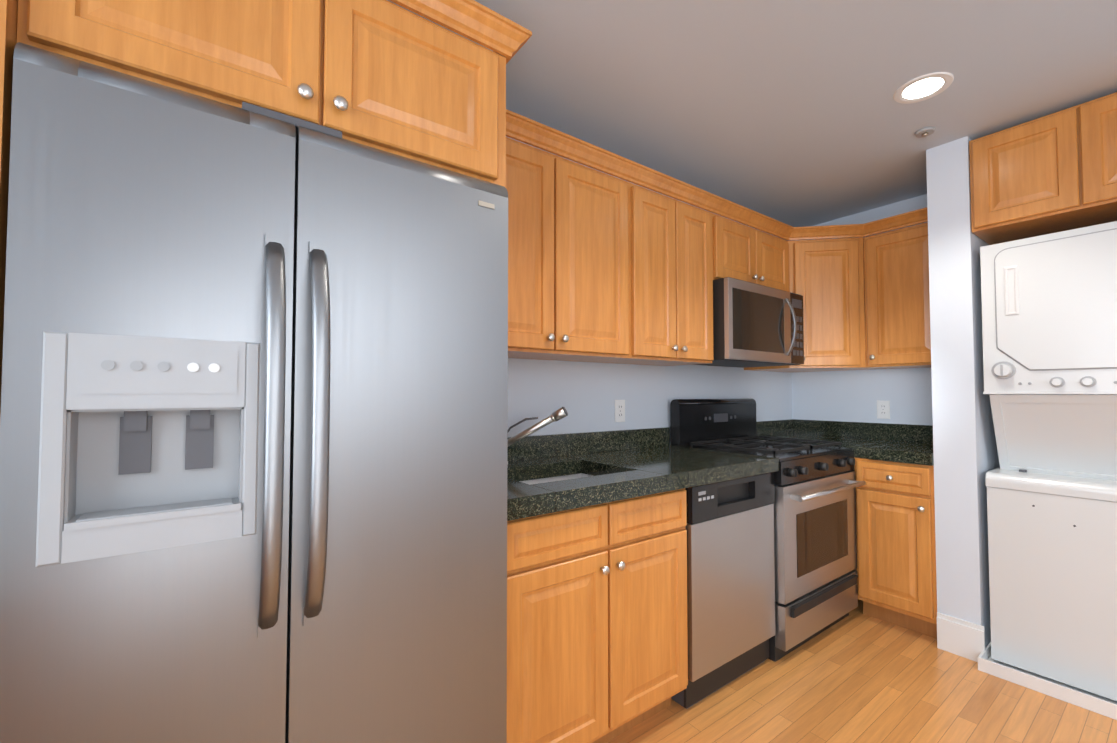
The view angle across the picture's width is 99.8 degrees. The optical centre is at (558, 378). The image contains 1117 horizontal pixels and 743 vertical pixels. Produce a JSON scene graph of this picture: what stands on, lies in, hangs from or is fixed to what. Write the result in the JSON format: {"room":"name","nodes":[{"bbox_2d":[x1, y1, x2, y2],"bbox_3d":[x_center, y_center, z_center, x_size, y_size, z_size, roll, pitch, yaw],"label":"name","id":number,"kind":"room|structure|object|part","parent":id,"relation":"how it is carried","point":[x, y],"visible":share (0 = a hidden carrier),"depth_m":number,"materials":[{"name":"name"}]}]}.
{"room":"kitchen","nodes":[
{"label":"kitchen","id":0,"kind":"room"},
{"bbox_2d":[506,136,791,444],"bbox_3d":[-0.798,0.058,1.704,6.700,2.420,0.120,1,-2,-36],"label":"wall","id":1,"kind":"structure","parent":0,"point":[586,395],"depth_m":2.46,"materials":[{"name":"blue paint"}]},
{"bbox_2d":[506,137,628,361],"bbox_3d":[-0.099,-0.488,1.938,0.822,0.785,0.354,1,-2,-36],"label":"upper cabinet","id":2,"kind":"object","parent":1,"relation":"attached to","point":[568,280],"visible":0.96,"depth_m":1.85,"materials":[{"name":"brown wood"}]},
{"bbox_2d":[615,400,624,421],"bbox_3d":[0.320,0.167,2.442,0.072,0.116,0.007,1,-2,-36],"label":"electrical outlet","id":3,"kind":"object","parent":1,"relation":"attached to","point":[619,410],"visible":1,"depth_m":2.44,"materials":[{"name":"white plastic"}]},
{"bbox_2d":[590,182,713,365],"bbox_3d":[0.475,-0.475,2.360,0.598,0.785,0.354,1,-2,-36],"label":"upper cabinet","id":4,"kind":"object","parent":1,"relation":"attached to","point":[670,258],"visible":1,"depth_m":2.21,"materials":[{"name":"brown wood"}]},
{"bbox_2d":[711,213,789,291],"bbox_3d":[1.024,-0.680,2.770,0.762,0.350,0.354,1,-2,-36],"label":"upper cabinet","id":5,"kind":"object","parent":1,"relation":"attached to","point":[740,251],"visible":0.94,"depth_m":2.61,"materials":[{"name":"brown wood"}]},
{"bbox_2d":[693,277,803,367],"bbox_3d":[1.054,-0.296,2.718,0.756,0.417,0.453,1,-2,-36],"label":"microwave","id":6,"kind":"object","parent":5,"relation":"attached to","point":[756,325],"visible":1,"depth_m":2.51,"materials":[{"name":"silver metal"}]},
{"bbox_2d":[744,237,878,371],"bbox_3d":[1.658,-0.453,3.071,0.618,0.785,0.608,1,-2,-36],"label":"upper cabinet","id":7,"kind":"object","parent":1,"relation":"attached to","point":[794,368],"depth_m":2.83,"materials":[{"name":"brown wood"}]},
{"bbox_3d":[1.617,-0.456,2.842,0.272,0.753,0.265,1,-2,-36],"label":"corner wall cabinet door","id":8,"kind":"part","parent":7,"relation":"part of","materials":[{"name":"orange wood"}]},
{"bbox_2d":[387,0,1116,226],"bbox_3d":[0.451,-1.233,0.043,6.700,0.060,4.340,1,-2,-36],"label":"ceiling","id":9,"kind":"structure","parent":0,"point":[793,113],"depth_m":1.82,"materials":[{"name":"white paint"}]},
{"bbox_2d":[893,72,953,103],"bbox_3d":[1.437,-1.145,1.857,0.190,0.006,0.190,1,-2,-36],"label":"recessed light","id":10,"kind":"object","parent":9,"relation":"in","point":[923,87],"visible":1,"depth_m":1.85,"materials":[{"name":"white"}]},
{"bbox_2d":[915,127,935,137],"bbox_3d":[1.684,-1.127,2.162,0.076,0.022,0.076,1,-2,-36],"label":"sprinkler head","id":11,"kind":"object","parent":9,"relation":"attached to","point":[924,132],"visible":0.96,"depth_m":2.15,"materials":[{"name":"grey plastic"}]},
{"bbox_2d":[789,194,932,569],"bbox_3d":[2.133,0.102,3.153,0.260,2.420,1.015,1,-2,-36],"label":"wall","id":12,"kind":"structure","parent":0,"point":[850,396],"depth_m":3.09,"materials":[{"name":"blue paint"}]},
{"bbox_2d":[877,400,889,418],"bbox_3d":[2.073,0.196,3.003,0.007,0.116,0.072,1,-2,-36],"label":"electrical outlet","id":13,"kind":"object","parent":12,"relation":"attached to","point":[883,409],"visible":1,"depth_m":3.00,"materials":[{"name":"white plastic"}]},
{"bbox_2d":[864,222,930,368],"bbox_3d":[2.063,-0.463,2.740,0.354,0.785,0.401,1,-2,-36],"label":"upper cabinet","id":14,"kind":"object","parent":12,"relation":"attached to","point":[897,299],"visible":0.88,"depth_m":2.67,"materials":[{"name":"brown wood"}]},
{"bbox_2d":[607,600,1116,742],"bbox_3d":[0.451,1.246,-0.033,6.700,0.060,4.340,1,-2,-36],"label":"floor","id":15,"kind":"structure","parent":0,"point":[856,675],"depth_m":1.84,"materials":[{"name":"brown wood"}]},
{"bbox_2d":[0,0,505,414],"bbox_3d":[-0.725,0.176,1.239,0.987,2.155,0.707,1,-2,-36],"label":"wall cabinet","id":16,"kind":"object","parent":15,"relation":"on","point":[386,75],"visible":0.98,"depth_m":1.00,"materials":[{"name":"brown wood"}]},
{"bbox_2d":[0,42,507,742],"bbox_3d":[-0.668,0.361,1.205,0.878,1.783,0.762,1,-2,-36],"label":"refrigerator","id":17,"kind":"object","parent":15,"relation":"on","point":[254,436],"visible":1,"depth_m":0.88,"materials":[{"name":"grey metal"}]},
{"bbox_2d":[507,488,687,742],"bbox_3d":[-0.010,0.839,1.775,0.820,0.863,0.657,1,-2,-36],"label":"base cabinet","id":18,"kind":"object","parent":15,"relation":"on","point":[597,639],"visible":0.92,"depth_m":1.50,"materials":[{"name":"brown wood"}]},
{"bbox_2d":[507,427,786,520],"bbox_3d":[0.231,0.416,1.967,1.422,0.329,0.653,1,-2,-36],"label":"countertop","id":19,"kind":"structure","parent":18,"relation":"on","point":[548,474],"depth_m":1.95,"materials":[{"name":"stone"}]},
{"bbox_2d":[507,407,567,464],"bbox_3d":[-0.114,0.230,1.909,0.309,0.236,0.062,0,-2,7],"label":"faucet","id":20,"kind":"object","parent":19,"relation":"on","point":[559,413],"visible":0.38,"depth_m":1.89,"materials":[{"name":"silver metal"}]},
{"bbox_2d":[671,472,774,708],"bbox_3d":[0.566,0.853,2.194,0.592,0.860,0.608,1,-2,-36],"label":"dishwasher","id":21,"kind":"object","parent":15,"relation":"on","point":[729,527],"visible":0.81,"depth_m":1.93,"materials":[{"name":"grey metal"}]},
{"bbox_2d":[670,398,865,661],"bbox_3d":[1.143,0.703,2.566,0.758,1.182,0.708,1,-2,-36],"label":"range","id":22,"kind":"object","parent":15,"relation":"on","point":[815,558],"visible":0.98,"depth_m":2.34,"materials":[{"name":"silver metal"}]},
{"bbox_2d":[854,458,936,638],"bbox_3d":[1.952,0.864,2.588,0.663,0.863,0.353,1,-2,-36],"label":"base cabinet","id":23,"kind":"object","parent":15,"relation":"on","point":[896,544],"visible":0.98,"depth_m":2.40,"materials":[{"name":"brown wood"}]},
{"bbox_2d":[756,419,932,457],"bbox_3d":[1.778,0.359,2.884,0.617,0.160,1.011,1,-2,-36],"label":"backsplash","id":24,"kind":"structure","parent":23,"relation":"on","point":[850,434],"depth_m":3.04,"materials":[{"name":"stone"}]},
{"bbox_2d":[859,443,933,465],"bbox_3d":[1.732,0.394,2.402,0.026,0.060,0.291,1,-2,-36],"label":"countertop","id":25,"kind":"structure","parent":23,"relation":"on","point":[871,451],"depth_m":2.42,"materials":[{"name":"stone"}]},
{"bbox_2d":[978,642,1116,719],"bbox_3d":[2.364,1.250,2.038,0.805,0.055,0.667,1,-2,-36],"label":"pan","id":26,"kind":"object","parent":15,"relation":"on","point":[1079,697],"visible":0.41,"depth_m":1.91,"materials":[{"name":"white"}]},
{"bbox_2d":[980,221,1116,700],"bbox_3d":[2.368,0.330,2.089,0.696,1.880,0.591,1,-2,-36],"label":"dryer","id":27,"kind":"object","parent":26,"relation":"on","point":[1049,317],"visible":1,"depth_m":1.98,"materials":[{"name":"white painted metal"},{"name":"white plastic"}]},
{"bbox_2d":[926,136,999,647],"bbox_3d":[2.227,0.082,2.493,0.890,2.420,0.160,1,-2,-36],"label":"wall","id":28,"kind":"structure","parent":0,"point":[965,455],"depth_m":2.23,"materials":[{"name":"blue paint"}]},
{"bbox_2d":[390,0,927,240],"bbox_3d":[0.350,-0.915,1.874,3.608,0.064,0.709,1,-2,-31],"label":"crown molding","id":29,"kind":"structure","parent":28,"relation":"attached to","point":[488,28],"depth_m":1.92,"materials":[{"name":"brown wood"}]},
{"bbox_2d":[937,612,984,661],"bbox_3d":[1.865,1.201,2.185,0.014,0.165,0.171,1,-2,-36],"label":"baseboard","id":30,"kind":"structure","parent":28,"relation":"attached to","point":[961,638],"depth_m":2.18,"materials":[{"name":"white wood"}]},
{"bbox_2d":[969,92,1116,244],"bbox_3d":[2.327,-0.901,2.066,0.541,0.430,0.689,1,-2,-36],"label":"upper cabinet","id":31,"kind":"object","parent":28,"relation":"attached to","point":[1052,173],"visible":0.98,"depth_m":2.00,"materials":[{"name":"brown wood"}]}
]}

